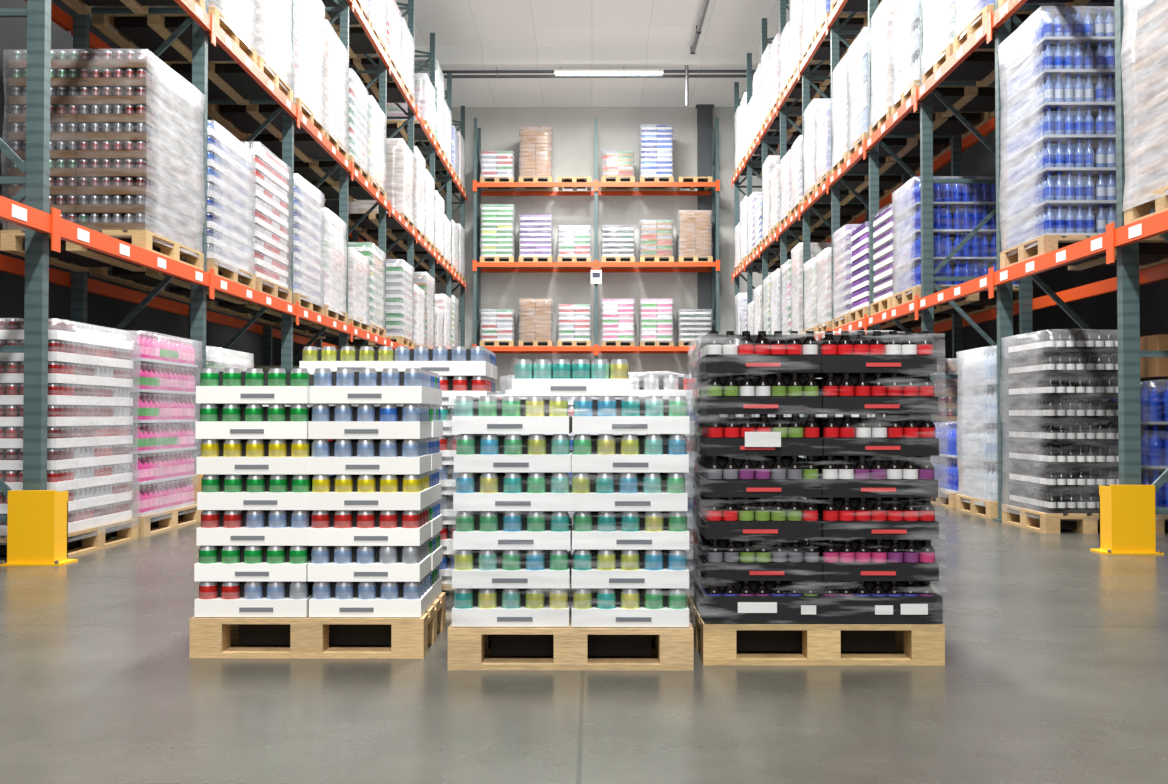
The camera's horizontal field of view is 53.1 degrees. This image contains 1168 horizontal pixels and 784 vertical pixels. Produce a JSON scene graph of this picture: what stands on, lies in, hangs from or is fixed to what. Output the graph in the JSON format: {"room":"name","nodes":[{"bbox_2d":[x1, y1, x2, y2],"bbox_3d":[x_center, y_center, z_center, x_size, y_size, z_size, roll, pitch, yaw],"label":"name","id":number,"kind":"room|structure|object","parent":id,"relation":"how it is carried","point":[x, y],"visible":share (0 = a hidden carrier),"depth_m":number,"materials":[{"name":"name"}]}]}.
{"room":"warehouse","nodes":[
{"label":"warehouse","id":0,"kind":"room"},
{"bbox_2d":[0,0,366,470],"bbox_3d":[-5.621,-3.473,11.609,0.200,9.060,35.000,0,-1,0],"label":"wall","id":1,"kind":"structure","parent":0,"point":[102,311],"depth_m":13.28,"materials":[{"name":"paint"}]},
{"bbox_2d":[367,107,771,416],"bbox_3d":[0.249,-3.127,29.166,11.700,9.060,0.200,0,-1,0],"label":"wall","id":2,"kind":"structure","parent":0,"point":[573,127],"depth_m":29.09,"materials":[{"name":"paint"}]},
{"bbox_2d":[0,498,1167,783],"bbox_3d":[0.129,1.156,11.479,11.700,0.200,35.400,0,-1,0],"label":"floor","id":3,"kind":"structure","parent":0,"point":[1055,670],"depth_m":3.39,"materials":[{"name":"concrete"}]},
{"bbox_2d":[0,490,77,565],"bbox_3d":[-3.050,0.753,6.546,0.350,0.412,0.212,0,-1,0],"label":"protector","id":4,"kind":"object","parent":3,"relation":"on","point":[37,520],"visible":1,"depth_m":6.46,"materials":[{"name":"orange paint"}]},
{"bbox_2d":[0,318,138,557],"bbox_3d":[-3.485,0.269,7.268,1.025,1.408,1.209,0,-1,0],"label":"wooden pallet","id":5,"kind":"object","parent":3,"relation":"on","point":[89,366],"visible":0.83,"depth_m":7.08,"materials":[{"name":"brown wood"}]},
{"bbox_2d":[6,330,201,536],"bbox_3d":[-3.486,0.283,8.552,1.027,1.430,1.209,0,-1,0],"label":"wooden pallet","id":6,"kind":"object","parent":3,"relation":"on","point":[161,482],"visible":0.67,"depth_m":8.44,"materials":[{"name":"brown wood"}]},
{"bbox_2d":[100,346,253,514],"bbox_3d":[-3.472,0.324,9.971,1.024,1.405,1.204,0,-1,0],"label":"wooden pallet","id":7,"kind":"object","parent":3,"relation":"on","point":[216,357],"visible":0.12,"depth_m":9.71,"materials":[{"name":"brown wood"}]},
{"bbox_2d":[0,0,467,521],"bbox_3d":[-3.481,-3.005,16.076,1.161,8.300,24.440,0,-1,0],"label":"rack","id":8,"kind":"object","parent":3,"relation":"on","point":[33,215],"visible":0.44,"depth_m":9.27,"materials":[{"name":"orange metal"}]},
{"bbox_2d":[0,49,204,271],"bbox_3d":[-3.480,-1.659,8.588,1.024,1.410,1.202,0,-1,0],"label":"wooden pallet","id":9,"kind":"object","parent":8,"relation":"on","point":[127,149],"visible":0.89,"depth_m":8.05,"materials":[{"name":"brown wood"}]},
{"bbox_2d":[61,0,205,13],"bbox_3d":[-3.477,-3.747,8.627,1.034,1.526,1.214,0,-1,0],"label":"wooden pallet","id":10,"kind":"object","parent":8,"relation":"on","point":[79,6],"visible":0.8,"depth_m":9.03,"materials":[{"name":"brown wood"}]},
{"bbox_2d":[90,120,255,290],"bbox_3d":[-3.474,-1.565,10.008,1.027,1.277,1.204,0,-1,0],"label":"wooden pallet","id":11,"kind":"object","parent":8,"relation":"on","point":[231,177],"visible":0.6,"depth_m":9.83,"materials":[{"name":"brown wood"}]},
{"bbox_2d":[92,0,256,64],"bbox_3d":[-3.471,-3.532,10.045,1.034,1.152,1.208,0,-1,0],"label":"wooden pallet","id":12,"kind":"object","parent":8,"relation":"on","point":[237,18],"visible":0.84,"depth_m":9.86,"materials":[{"name":"brown wood"}]},
{"bbox_2d":[150,142,291,303],"bbox_3d":[-3.466,-1.603,11.290,1.019,1.404,1.204,0,-1,0],"label":"wooden pallet","id":13,"kind":"object","parent":8,"relation":"on","point":[271,214],"visible":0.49,"depth_m":11.22,"materials":[{"name":"brown wood"}]},
{"bbox_2d":[163,0,292,104],"bbox_3d":[-3.465,-3.638,11.329,1.028,1.413,1.209,0,-1,0],"label":"wooden pallet","id":14,"kind":"object","parent":8,"relation":"on","point":[227,80],"visible":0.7,"depth_m":11.23,"materials":[{"name":"brown wood"}]},
{"bbox_2d":[206,173,324,315],"bbox_3d":[-3.453,-1.575,12.707,1.026,1.404,1.202,0,-1,0],"label":"wooden pallet","id":15,"kind":"object","parent":8,"relation":"on","point":[309,213],"visible":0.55,"depth_m":12.56,"materials":[{"name":"brown wood"}]},
{"bbox_2d":[208,0,325,137],"bbox_3d":[-3.453,-3.667,12.747,1.017,1.528,1.202,0,-1,0],"label":"wooden pallet","id":16,"kind":"object","parent":8,"relation":"on","point":[309,22],"visible":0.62,"depth_m":12.61,"materials":[{"name":"brown wood"}]},
{"bbox_2d":[239,207,347,324],"bbox_3d":[-3.445,-1.488,13.986,1.018,1.278,1.198,0,-1,0],"label":"wooden pallet","id":17,"kind":"object","parent":8,"relation":"on","point":[334,251],"visible":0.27,"depth_m":13.86,"materials":[{"name":"brown wood"}]},
{"bbox_2d":[240,19,348,161],"bbox_3d":[-3.445,-3.587,14.027,1.018,1.418,1.202,0,-1,0],"label":"wooden pallet","id":18,"kind":"object","parent":8,"relation":"on","point":[336,76],"visible":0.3,"depth_m":13.91,"materials":[{"name":"brown wood"}]},
{"bbox_2d":[273,247,369,332],"bbox_3d":[-3.435,-1.334,15.403,1.016,1.027,1.202,0,-1,0],"label":"wooden pallet","id":19,"kind":"object","parent":8,"relation":"on","point":[358,264],"visible":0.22,"depth_m":15.29,"materials":[{"name":"brown wood"}]},
{"bbox_2d":[294,68,369,184],"bbox_3d":[-3.437,-3.490,15.444,1.021,1.280,1.199,0,-1,0],"label":"wooden pallet","id":20,"kind":"object","parent":8,"relation":"on","point":[358,94],"visible":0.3,"depth_m":15.24,"materials":[{"name":"brown wood"}]},
{"bbox_2d":[299,242,385,338],"bbox_3d":[-3.426,-1.440,16.684,1.023,1.289,1.201,0,-1,0],"label":"wooden pallet","id":21,"kind":"object","parent":8,"relation":"on","point":[376,256],"visible":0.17,"depth_m":16.49,"materials":[{"name":"brown wood"}]},
{"bbox_2d":[308,95,386,201],"bbox_3d":[-3.426,-3.468,16.725,1.022,1.287,1.198,0,-1,0],"label":"wooden pallet","id":22,"kind":"object","parent":8,"relation":"on","point":[377,118],"visible":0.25,"depth_m":16.61,"materials":[{"name":"brown wood"}]},
{"bbox_2d":[334,0,386,57],"bbox_3d":[-3.428,-5.666,16.769,1.016,1.403,1.201,0,-1,0],"label":"wooden pallet","id":23,"kind":"object","parent":8,"relation":"on","point":[359,42],"visible":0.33,"depth_m":16.74,"materials":[{"name":"brown wood"}]},
{"bbox_2d":[349,0,402,84],"bbox_3d":[-3.415,-5.513,18.186,1.019,1.153,1.201,0,-1,0],"label":"wooden pallet","id":24,"kind":"object","parent":8,"relation":"on","point":[394,26],"visible":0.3,"depth_m":17.95,"materials":[{"name":"brown wood"}]},
{"bbox_2d":[348,259,413,348],"bbox_3d":[-3.406,-1.450,19.385,1.018,1.415,1.203,0,-1,0],"label":"wooden pallet","id":25,"kind":"object","parent":8,"relation":"on","point":[399,274],"visible":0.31,"depth_m":18.84,"materials":[{"name":"brown wood"}]},
{"bbox_2d":[348,138,414,230],"bbox_3d":[-3.408,-3.434,19.424,1.016,1.324,1.198,0,-1,0],"label":"wooden pallet","id":26,"kind":"object","parent":8,"relation":"on","point":[400,176],"visible":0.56,"depth_m":18.87,"materials":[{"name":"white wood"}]},
{"bbox_2d":[362,17,414,105],"bbox_3d":[-3.407,-5.491,19.465,1.022,1.159,1.197,0,-1,0],"label":"wooden pallet","id":27,"kind":"object","parent":8,"relation":"on","point":[394,95],"visible":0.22,"depth_m":19.32,"materials":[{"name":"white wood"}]},
{"bbox_2d":[359,146,425,242],"bbox_3d":[-3.399,-3.509,20.847,1.020,1.530,1.201,0,-1,0],"label":"wooden pallet","id":28,"kind":"object","parent":8,"relation":"on","point":[371,235],"visible":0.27,"depth_m":20.63,"materials":[{"name":"brown wood"}]},
{"bbox_2d":[373,285,425,352],"bbox_3d":[-3.398,-1.292,20.804,1.020,1.155,1.205,0,-1,0],"label":"wooden pallet","id":29,"kind":"object","parent":8,"relation":"on","point":[419,294],"visible":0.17,"depth_m":20.57,"materials":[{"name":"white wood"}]},
{"bbox_2d":[374,169,434,251],"bbox_3d":[-3.389,-3.423,22.126,1.018,1.408,1.200,0,-1,0],"label":"wooden pallet","id":30,"kind":"object","parent":8,"relation":"on","point":[430,183],"visible":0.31,"depth_m":21.97,"materials":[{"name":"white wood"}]},
{"bbox_2d":[378,73,435,142],"bbox_3d":[-3.388,-5.376,22.162,1.010,1.035,1.198,0,-1,0],"label":"wooden pallet","id":31,"kind":"object","parent":8,"relation":"on","point":[424,97],"visible":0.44,"depth_m":21.63,"materials":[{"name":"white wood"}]},
{"bbox_2d":[386,190,444,261],"bbox_3d":[-3.377,-3.333,23.542,1.016,1.285,1.200,0,-1,0],"label":"wooden pallet","id":32,"kind":"object","parent":8,"relation":"on","point":[439,201],"visible":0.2,"depth_m":23.38,"materials":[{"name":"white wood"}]},
{"bbox_2d":[404,59,444,157],"bbox_3d":[-3.379,-5.691,23.590,1.021,1.722,1.197,0,-1,0],"label":"wooden pallet","id":33,"kind":"object","parent":8,"relation":"on","point":[439,77],"visible":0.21,"depth_m":23.33,"materials":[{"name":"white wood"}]},
{"bbox_2d":[414,272,434,348],"bbox_3d":[-3.393,-1.458,22.087,1.019,1.538,1.203,0,-1,0],"label":"wooden pallet","id":34,"kind":"object","parent":8,"relation":"on","point":[425,281],"visible":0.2,"depth_m":21.85,"materials":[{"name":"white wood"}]},
{"bbox_2d":[189,592,445,658],"bbox_3d":[-0.945,0.847,4.291,0.800,0.135,0.600,0,-1,0],"label":"wooden pallet","id":35,"kind":"object","parent":3,"relation":"on","point":[209,637],"visible":0.73,"depth_m":4.00,"materials":[{"name":"brown wood"}]},
{"bbox_2d":[194,368,442,616],"bbox_3d":[-0.945,0.350,4.299,0.779,0.853,0.583,0,-1,0],"label":"trays","id":36,"kind":"object","parent":35,"relation":"on","point":[270,543],"visible":1,"depth_m":4.02,"materials":[{"name":"cardboard"}]},
{"bbox_2d":[442,584,455,618],"bbox_3d":[-0.785,0.862,5.069,0.800,0.135,0.600,0,-1,0],"label":"wooden pallet","id":37,"kind":"object","parent":3,"relation":"on","point":[447,588],"visible":0.02,"depth_m":4.90,"materials":[{"name":"brown wood"}]},
{"bbox_2d":[299,346,496,583],"bbox_3d":[-0.785,0.304,5.079,0.780,0.975,0.582,0,-1,0],"label":"trays","id":38,"kind":"object","parent":37,"relation":"on","point":[462,371],"visible":0.12,"depth_m":4.81,"materials":[{"name":"cardboard"}]},
{"bbox_2d":[448,609,693,670],"bbox_3d":[-0.042,0.843,4.105,0.800,0.135,0.600,0,-1,0],"label":"wooden pallet","id":39,"kind":"object","parent":3,"relation":"on","point":[570,647],"visible":0.64,"depth_m":3.81,"materials":[{"name":"brown wood"}]},
{"bbox_2d":[449,359,692,626],"bbox_3d":[-0.040,0.333,4.113,0.835,0.880,0.636,0,-1,0],"label":"trays","id":40,"kind":"object","parent":39,"relation":"on","point":[515,564],"visible":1,"depth_m":3.83,"materials":[{"name":"cardboard"}]},
{"bbox_2d":[472,118,719,358],"bbox_3d":[0.293,-2.565,28.275,5.859,7.900,1.161,0,-1,0],"label":"storage rack","id":41,"kind":"object","parent":3,"relation":"on","point":[715,184],"visible":0.77,"depth_m":27.78,"materials":[{"name":"orange metal"}]},
{"bbox_2d":[480,204,515,267],"bbox_3d":[-2.070,-3.775,28.284,0.822,1.415,1.043,0,-1,0],"label":"wooden pallet","id":42,"kind":"object","parent":41,"relation":"on","point":[498,221],"visible":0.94,"depth_m":27.82,"materials":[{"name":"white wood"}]},
{"bbox_2d":[480,309,515,346],"bbox_3d":[-2.068,-1.524,28.239,0.823,0.912,1.039,0,-1,0],"label":"wooden pallet","id":43,"kind":"object","parent":41,"relation":"on","point":[497,326],"visible":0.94,"depth_m":27.77,"materials":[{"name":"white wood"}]},
{"bbox_2d":[480,151,515,190],"bbox_3d":[-2.066,-5.355,28.316,0.822,0.775,1.037,0,-1,0],"label":"wooden pallet","id":44,"kind":"object","parent":41,"relation":"on","point":[496,166],"visible":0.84,"depth_m":27.84,"materials":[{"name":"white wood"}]},
{"bbox_2d":[518,298,553,346],"bbox_3d":[-1.147,-1.650,28.236,0.823,1.163,1.045,0,-1,0],"label":"wooden pallet","id":45,"kind":"object","parent":41,"relation":"on","point":[535,315],"visible":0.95,"depth_m":27.76,"materials":[{"name":"brown wood"}]},
{"bbox_2d":[519,127,553,190],"bbox_3d":[-1.146,-5.649,28.316,0.822,1.362,1.038,0,-1,0],"label":"wooden pallet","id":46,"kind":"object","parent":41,"relation":"on","point":[536,143],"visible":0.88,"depth_m":27.84,"materials":[{"name":"brown wood"}]},
{"bbox_2d":[519,215,553,267],"bbox_3d":[-1.146,-3.645,28.276,0.815,1.155,1.034,0,-1,0],"label":"wooden pallet","id":47,"kind":"object","parent":41,"relation":"on","point":[536,232],"visible":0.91,"depth_m":27.80,"materials":[{"name":"brown wood"}]},
{"bbox_2d":[557,304,590,346],"bbox_3d":[-0.229,-1.585,28.229,0.820,1.033,1.044,0,-1,0],"label":"wooden pallet","id":48,"kind":"object","parent":41,"relation":"on","point":[573,322],"visible":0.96,"depth_m":27.76,"materials":[{"name":"brown wood"}]},
{"bbox_2d":[557,225,590,267],"bbox_3d":[-0.230,-3.520,28.268,0.813,0.904,1.036,0,-1,0],"label":"wooden pallet","id":49,"kind":"object","parent":41,"relation":"on","point":[573,241],"visible":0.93,"depth_m":27.80,"materials":[{"name":"brown wood"}]},
{"bbox_2d":[601,299,634,345],"bbox_3d":[0.814,-1.646,28.223,0.811,1.154,1.039,0,-1,0],"label":"wooden pallet","id":50,"kind":"object","parent":41,"relation":"on","point":[618,320],"visible":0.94,"depth_m":27.75,"materials":[{"name":"brown wood"}]},
{"bbox_2d":[601,225,634,267],"bbox_3d":[0.812,-3.522,28.259,0.822,0.906,1.041,0,-1,0],"label":"wooden pallet","id":51,"kind":"object","parent":41,"relation":"on","point":[618,241],"visible":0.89,"depth_m":27.79,"materials":[{"name":"brown wood"}]},
{"bbox_2d":[601,151,634,190],"bbox_3d":[0.813,-5.362,28.295,0.817,0.788,1.038,0,-1,0],"label":"wooden pallet","id":52,"kind":"object","parent":41,"relation":"on","point":[617,166],"visible":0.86,"depth_m":27.82,"materials":[{"name":"brown wood"}]},
{"bbox_2d":[638,124,673,190],"bbox_3d":[1.733,-5.673,28.295,0.820,1.410,1.038,0,-1,0],"label":"wooden pallet","id":53,"kind":"object","parent":41,"relation":"on","point":[655,141],"visible":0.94,"depth_m":27.82,"materials":[{"name":"brown wood"}]},
{"bbox_2d":[638,299,673,345],"bbox_3d":[1.736,-1.644,28.214,0.814,1.150,1.042,0,-1,0],"label":"wooden pallet","id":54,"kind":"object","parent":41,"relation":"on","point":[655,316],"visible":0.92,"depth_m":27.75,"materials":[{"name":"brown wood"}]},
{"bbox_2d":[638,220,673,267],"bbox_3d":[1.733,-3.587,28.255,0.816,1.038,1.041,0,-1,0],"label":"wooden pallet","id":55,"kind":"object","parent":41,"relation":"on","point":[656,240],"visible":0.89,"depth_m":27.78,"materials":[{"name":"brown wood"}]},
{"bbox_2d":[676,210,712,267],"bbox_3d":[2.654,-3.698,28.251,0.821,1.259,1.037,0,-1,0],"label":"wooden pallet","id":56,"kind":"object","parent":41,"relation":"on","point":[693,227],"visible":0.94,"depth_m":27.78,"materials":[{"name":"brown wood"}]},
{"bbox_2d":[676,309,712,345],"bbox_3d":[2.652,-1.521,28.208,0.820,0.904,1.046,0,-1,0],"label":"wooden pallet","id":57,"kind":"object","parent":41,"relation":"on","point":[692,325],"visible":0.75,"depth_m":27.74,"materials":[{"name":"brown wood"}]},
{"bbox_2d":[696,104,713,308],"bbox_3d":[2.997,-2.852,28.922,0.480,8.500,0.240,0,-1,0],"label":"support column","id":58,"kind":"structure","parent":3,"relation":"on","point":[704,111],"depth_m":28.88,"materials":[{"name":"grey metal"}]},
{"bbox_2d":[688,596,944,665],"bbox_3d":[0.798,0.845,4.179,0.800,0.135,0.600,0,-1,0],"label":"wooden pallet","id":59,"kind":"object","parent":3,"relation":"on","point":[717,643],"visible":0.74,"depth_m":3.88,"materials":[{"name":"brown wood"}]},
{"bbox_2d":[689,331,942,623],"bbox_3d":[0.797,0.282,4.189,0.828,0.985,0.633,0,-1,0],"label":"trays","id":60,"kind":"object","parent":59,"relation":"on","point":[868,485],"visible":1,"depth_m":3.91,"materials":[{"name":"plastic"}]},
{"bbox_2d":[732,0,1167,521],"bbox_3d":[3.827,-3.014,15.616,1.161,8.300,21.340,0,-1,0],"label":"rack","id":61,"kind":"object","parent":3,"relation":"on","point":[1126,238],"visible":0.56,"depth_m":11.29,"materials":[{"name":"orange metal"}]},
{"bbox_2d":[753,63,801,143],"bbox_3d":[3.899,-5.551,22.597,1.166,1.402,0.903,0,-1,0],"label":"wooden pallet","id":62,"kind":"object","parent":61,"relation":"on","point":[757,77],"visible":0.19,"depth_m":22.41,"materials":[{"name":"brown wood"}]},
{"bbox_2d":[761,44,801,131],"bbox_3d":[3.890,-5.579,21.458,1.172,1.413,0.899,0,-1,0],"label":"wooden pallet","id":63,"kind":"object","parent":61,"relation":"on","point":[765,59],"visible":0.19,"depth_m":21.39,"materials":[{"name":"brown wood"}]},
{"bbox_2d":[780,260,791,334],"bbox_3d":[3.878,-1.448,19.255,1.162,1.406,0.902,0,-1,0],"label":"wooden pallet","id":64,"kind":"object","parent":61,"relation":"on","point":[785,295],"visible":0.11,"depth_m":19.16,"materials":[{"name":"brown wood"}]},
{"bbox_2d":[769,33,810,118],"bbox_3d":[3.885,-5.534,20.477,1.170,1.284,0.897,0,-1,0],"label":"wooden pallet","id":65,"kind":"object","parent":61,"relation":"on","point":[775,46],"visible":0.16,"depth_m":20.24,"materials":[{"name":"brown wood"}]},
{"bbox_2d":[762,155,829,245],"bbox_3d":[3.893,-3.495,21.416,1.172,1.526,0.899,0,-1,0],"label":"wooden pallet","id":66,"kind":"object","parent":61,"relation":"on","point":[771,161],"visible":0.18,"depth_m":21.21,"materials":[{"name":"brown wood"}]},
{"bbox_2d":[769,164,830,237],"bbox_3d":[3.881,-3.333,20.435,1.164,1.162,0.900,0,-1,0],"label":"wooden pallet","id":67,"kind":"object","parent":61,"relation":"on","point":[774,176],"visible":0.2,"depth_m":20.25,"materials":[{"name":"brown wood"}]},
{"bbox_2d":[780,21,830,101],"bbox_3d":[3.877,-5.464,19.335,1.174,1.099,0.900,0,-1,0],"label":"wooden pallet","id":68,"kind":"object","parent":61,"relation":"on","point":[796,92],"visible":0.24,"depth_m":19.22,"materials":[{"name":"brown wood"}]},
{"bbox_2d":[789,0,830,84],"bbox_3d":[3.869,-5.675,18.358,1.168,1.484,0.899,0,-1,0],"label":"wooden pallet","id":69,"kind":"object","parent":61,"relation":"on","point":[795,6],"visible":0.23,"depth_m":18.23,"materials":[{"name":"brown wood"}]},
{"bbox_2d":[791,243,830,334],"bbox_3d":[3.870,-1.531,18.278,1.170,1.535,0.896,0,-1,0],"label":"wooden pallet","id":70,"kind":"object","parent":61,"relation":"on","point":[815,248],"visible":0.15,"depth_m":17.98,"materials":[{"name":"brown wood"}]},
{"bbox_2d":[779,149,856,227],"bbox_3d":[3.875,-3.351,19.293,1.171,1.154,0.902,0,-1,0],"label":"wooden pallet","id":71,"kind":"object","parent":61,"relation":"on","point":[785,173],"visible":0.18,"depth_m":19.20,"materials":[{"name":"brown wood"}]},
{"bbox_2d":[802,0,851,62],"bbox_3d":[3.866,-5.660,17.217,1.164,1.408,0.902,0,-1,0],"label":"wooden pallet","id":72,"kind":"object","parent":61,"relation":"on","point":[823,52],"visible":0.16,"depth_m":17.15,"materials":[{"name":"brown wood"}]},
{"bbox_2d":[790,135,864,217],"bbox_3d":[3.868,-3.372,18.314,1.171,1.156,0.904,0,-1,0],"label":"wooden pallet","id":73,"kind":"object","parent":61,"relation":"on","point":[824,210],"visible":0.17,"depth_m":18.14,"materials":[{"name":"brown wood"}]},
{"bbox_2d":[814,0,867,42],"bbox_3d":[3.855,-5.679,16.238,1.169,1.408,0.896,0,-1,0],"label":"wooden pallet","id":74,"kind":"object","parent":61,"relation":"on","point":[859,20],"visible":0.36,"depth_m":16.01,"materials":[{"name":"brown wood"}]},
{"bbox_2d":[803,257,888,335],"bbox_3d":[3.861,-1.369,17.133,1.173,1.164,0.900,0,-1,0],"label":"wooden pallet","id":75,"kind":"object","parent":61,"relation":"on","point":[810,274],"visible":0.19,"depth_m":16.99,"materials":[{"name":"brown wood"}]},
{"bbox_2d":[803,98,890,204],"bbox_3d":[3.861,-3.518,17.176,1.173,1.403,0.899,0,-1,0],"label":"wooden pallet","id":76,"kind":"object","parent":61,"relation":"on","point":[846,196],"visible":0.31,"depth_m":17.00,"materials":[{"name":"brown wood"}]},
{"bbox_2d":[814,102,911,192],"bbox_3d":[3.854,-3.386,16.193,1.171,1.101,0.898,0,-1,0],"label":"wooden pallet","id":77,"kind":"object","parent":61,"relation":"on","point":[822,165],"visible":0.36,"depth_m":16.05,"materials":[{"name":"brown wood"}]},
{"bbox_2d":[816,247,912,334],"bbox_3d":[3.854,-1.388,16.154,1.172,1.164,0.906,0,-1,0],"label":"wooden pallet","id":78,"kind":"object","parent":61,"relation":"on","point":[823,259],"visible":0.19,"depth_m":15.95,"materials":[{"name":"brown wood"}]},
{"bbox_2d":[831,53,933,176],"bbox_3d":[3.848,-3.560,15.057,1.171,1.405,0.900,0,-1,0],"label":"wooden pallet","id":79,"kind":"object","parent":61,"relation":"on","point":[839,101],"visible":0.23,"depth_m":14.96,"materials":[{"name":"brown wood"}]},
{"bbox_2d":[832,224,934,329],"bbox_3d":[3.845,-1.473,15.015,1.171,1.289,0.904,0,-1,0],"label":"wooden pallet","id":80,"kind":"object","parent":61,"relation":"on","point":[842,244],"visible":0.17,"depth_m":14.84,"materials":[{"name":"brown wood"}]},
{"bbox_2d":[848,221,951,323],"bbox_3d":[3.845,-1.424,14.034,1.163,1.154,0.903,0,-1,0],"label":"wooden pallet","id":81,"kind":"object","parent":61,"relation":"on","point":[860,236],"visible":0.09,"depth_m":13.97,"materials":[{"name":"brown wood"}]},
{"bbox_2d":[847,27,962,160],"bbox_3d":[3.844,-3.578,14.077,1.167,1.402,0.896,0,-1,0],"label":"wooden pallet","id":82,"kind":"object","parent":61,"relation":"on","point":[857,67],"visible":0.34,"depth_m":13.95,"materials":[{"name":"brown wood"}]},
{"bbox_2d":[869,0,992,138],"bbox_3d":[3.833,-3.600,12.938,1.169,1.400,0.901,0,-1,0],"label":"wooden pallet","id":83,"kind":"object","parent":61,"relation":"on","point":[881,22],"visible":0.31,"depth_m":12.78,"materials":[{"name":"brown wood"}]},
{"bbox_2d":[870,204,991,315],"bbox_3d":[3.833,-1.451,12.896,1.177,1.162,0.901,0,-1,0],"label":"wooden pallet","id":84,"kind":"object","parent":61,"relation":"on","point":[883,223],"visible":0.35,"depth_m":12.83,"materials":[{"name":"brown wood"}]},
{"bbox_2d":[891,0,994,116],"bbox_3d":[3.829,-3.464,11.953,1.169,1.091,0.901,0,-1,0],"label":"wooden pallet","id":85,"kind":"object","parent":61,"relation":"on","point":[905,37],"visible":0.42,"depth_m":11.85,"materials":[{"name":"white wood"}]},
{"bbox_2d":[921,0,994,86],"bbox_3d":[3.819,-3.519,10.814,1.179,1.155,0.908,0,-1,0],"label":"wooden pallet","id":86,"kind":"object","parent":61,"relation":"on","point":[938,16],"visible":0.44,"depth_m":10.76,"materials":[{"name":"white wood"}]},
{"bbox_2d":[892,176,1032,308],"bbox_3d":[3.824,-1.513,11.918,1.167,1.247,0.900,0,-1,0],"label":"wooden pallet","id":87,"kind":"object","parent":61,"relation":"on","point":[969,203],"visible":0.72,"depth_m":11.56,"materials":[{"name":"brown wood"}]},
{"bbox_2d":[953,0,1114,52],"bbox_3d":[3.812,-3.507,9.836,1.185,1.093,0.918,0,-1,0],"label":"wooden pallet","id":88,"kind":"object","parent":61,"relation":"on","point":[970,15],"visible":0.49,"depth_m":9.77,"materials":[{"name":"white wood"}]},
{"bbox_2d":[998,6,1167,269],"bbox_3d":[3.800,-1.845,8.664,1.164,1.785,0.899,0,-1,0],"label":"wooden pallet","id":89,"kind":"object","parent":61,"relation":"on","point":[1057,68],"visible":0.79,"depth_m":8.31,"materials":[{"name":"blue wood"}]},
{"bbox_2d":[1121,0,1167,225],"bbox_3d":[3.789,-1.697,6.540,1.173,1.405,0.906,0,-1,0],"label":"wooden pallet","id":90,"kind":"object","parent":61,"relation":"on","point":[1145,28],"visible":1,"depth_m":6.73,"materials":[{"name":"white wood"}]},
{"bbox_2d":[934,358,996,457],"bbox_3d":[3.826,0.362,11.879,1.168,1.403,0.903,0,-1,0],"label":"wooden pallet","id":91,"kind":"object","parent":3,"relation":"on","point":[945,366],"visible":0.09,"depth_m":11.49,"materials":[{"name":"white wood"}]},
{"bbox_2d":[930,423,1077,508],"bbox_3d":[3.817,0.651,10.731,1.176,0.779,0.909,0,-1,0],"label":"wooden pallet","id":92,"kind":"object","parent":3,"relation":"on","point":[946,474],"visible":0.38,"depth_m":10.64,"materials":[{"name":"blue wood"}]},
{"bbox_2d":[956,345,1118,518],"bbox_3d":[3.809,0.317,9.762,1.174,1.411,0.907,0,-1,0],"label":"wooden pallet","id":93,"kind":"object","parent":3,"relation":"on","point":[977,441],"visible":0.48,"depth_m":9.61,"materials":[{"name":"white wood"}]},
{"bbox_2d":[1002,329,1118,533],"bbox_3d":[3.541,0.274,8.620,0.646,1.451,0.904,0,-1,0],"label":"wooden pallet","id":94,"kind":"object","parent":3,"relation":"on","point":[1058,493],"visible":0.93,"depth_m":8.26,"materials":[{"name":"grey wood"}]},
{"bbox_2d":[1090,485,1163,554],"bbox_3d":[3.273,0.763,7.063,0.350,0.412,0.212,0,-1,0],"label":"protector","id":95,"kind":"object","parent":3,"relation":"on","point":[1126,512],"visible":1,"depth_m":6.98,"materials":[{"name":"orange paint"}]},
{"bbox_2d":[1106,381,1167,533],"bbox_3d":[4.382,0.453,8.585,0.878,1.091,0.832,0,-1,0],"label":"pallet","id":96,"kind":"object","parent":3,"relation":"on","point":[1154,398],"visible":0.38,"depth_m":8.26,"materials":[{"name":"blue plastic"}]},
{"bbox_2d":[1140,334,1167,377],"bbox_3d":[4.409,-0.259,8.557,0.604,0.302,0.400,0,-1,0],"label":"cardboard box","id":97,"kind":"object","parent":96,"relation":"on","point":[1150,367],"visible":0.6,"depth_m":8.44,"materials":[{"name":"brown cardboard"}]},
{"bbox_3d":[0.074,0.859,4.904,0.800,0.135,0.600,0,-1,0],"label":"wooden pallet","id":98,"kind":"object","parent":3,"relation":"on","visible":0},
{"bbox_2d":[501,371,698,590],"bbox_3d":[0.072,0.352,4.915,0.835,0.874,0.638,0,-1,0],"label":"trays","id":99,"kind":"object","parent":98,"relation":"on","point":[669,385],"visible":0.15,"depth_m":4.63,"materials":[{"name":"cardboard"}]},
{"bbox_2d":[395,0,789,106],"bbox_3d":[0.129,-7.723,11.653,11.700,0.560,35.400,0,-1,0],"label":"ceiling","id":100,"kind":"structure","parent":0,"point":[469,34],"depth_m":25.43,"materials":[{"name":"paint"}]},
{"bbox_2d":[442,67,755,77],"bbox_3d":[0.226,-7.051,25.823,9.300,0.225,0.130,0,-1,0],"label":"conduit","id":101,"kind":"object","parent":100,"relation":"hanging from","point":[496,71],"depth_m":25.81,"materials":[{"name":"grey metal"}]},
{"bbox_2d":[862,129,1167,470],"bbox_3d":[5.878,-3.474,11.531,0.200,9.060,35.000,0,-1,0],"label":"wall","id":102,"kind":"structure","parent":0,"point":[1099,312],"depth_m":14.06,"materials":[{"name":"paint"}]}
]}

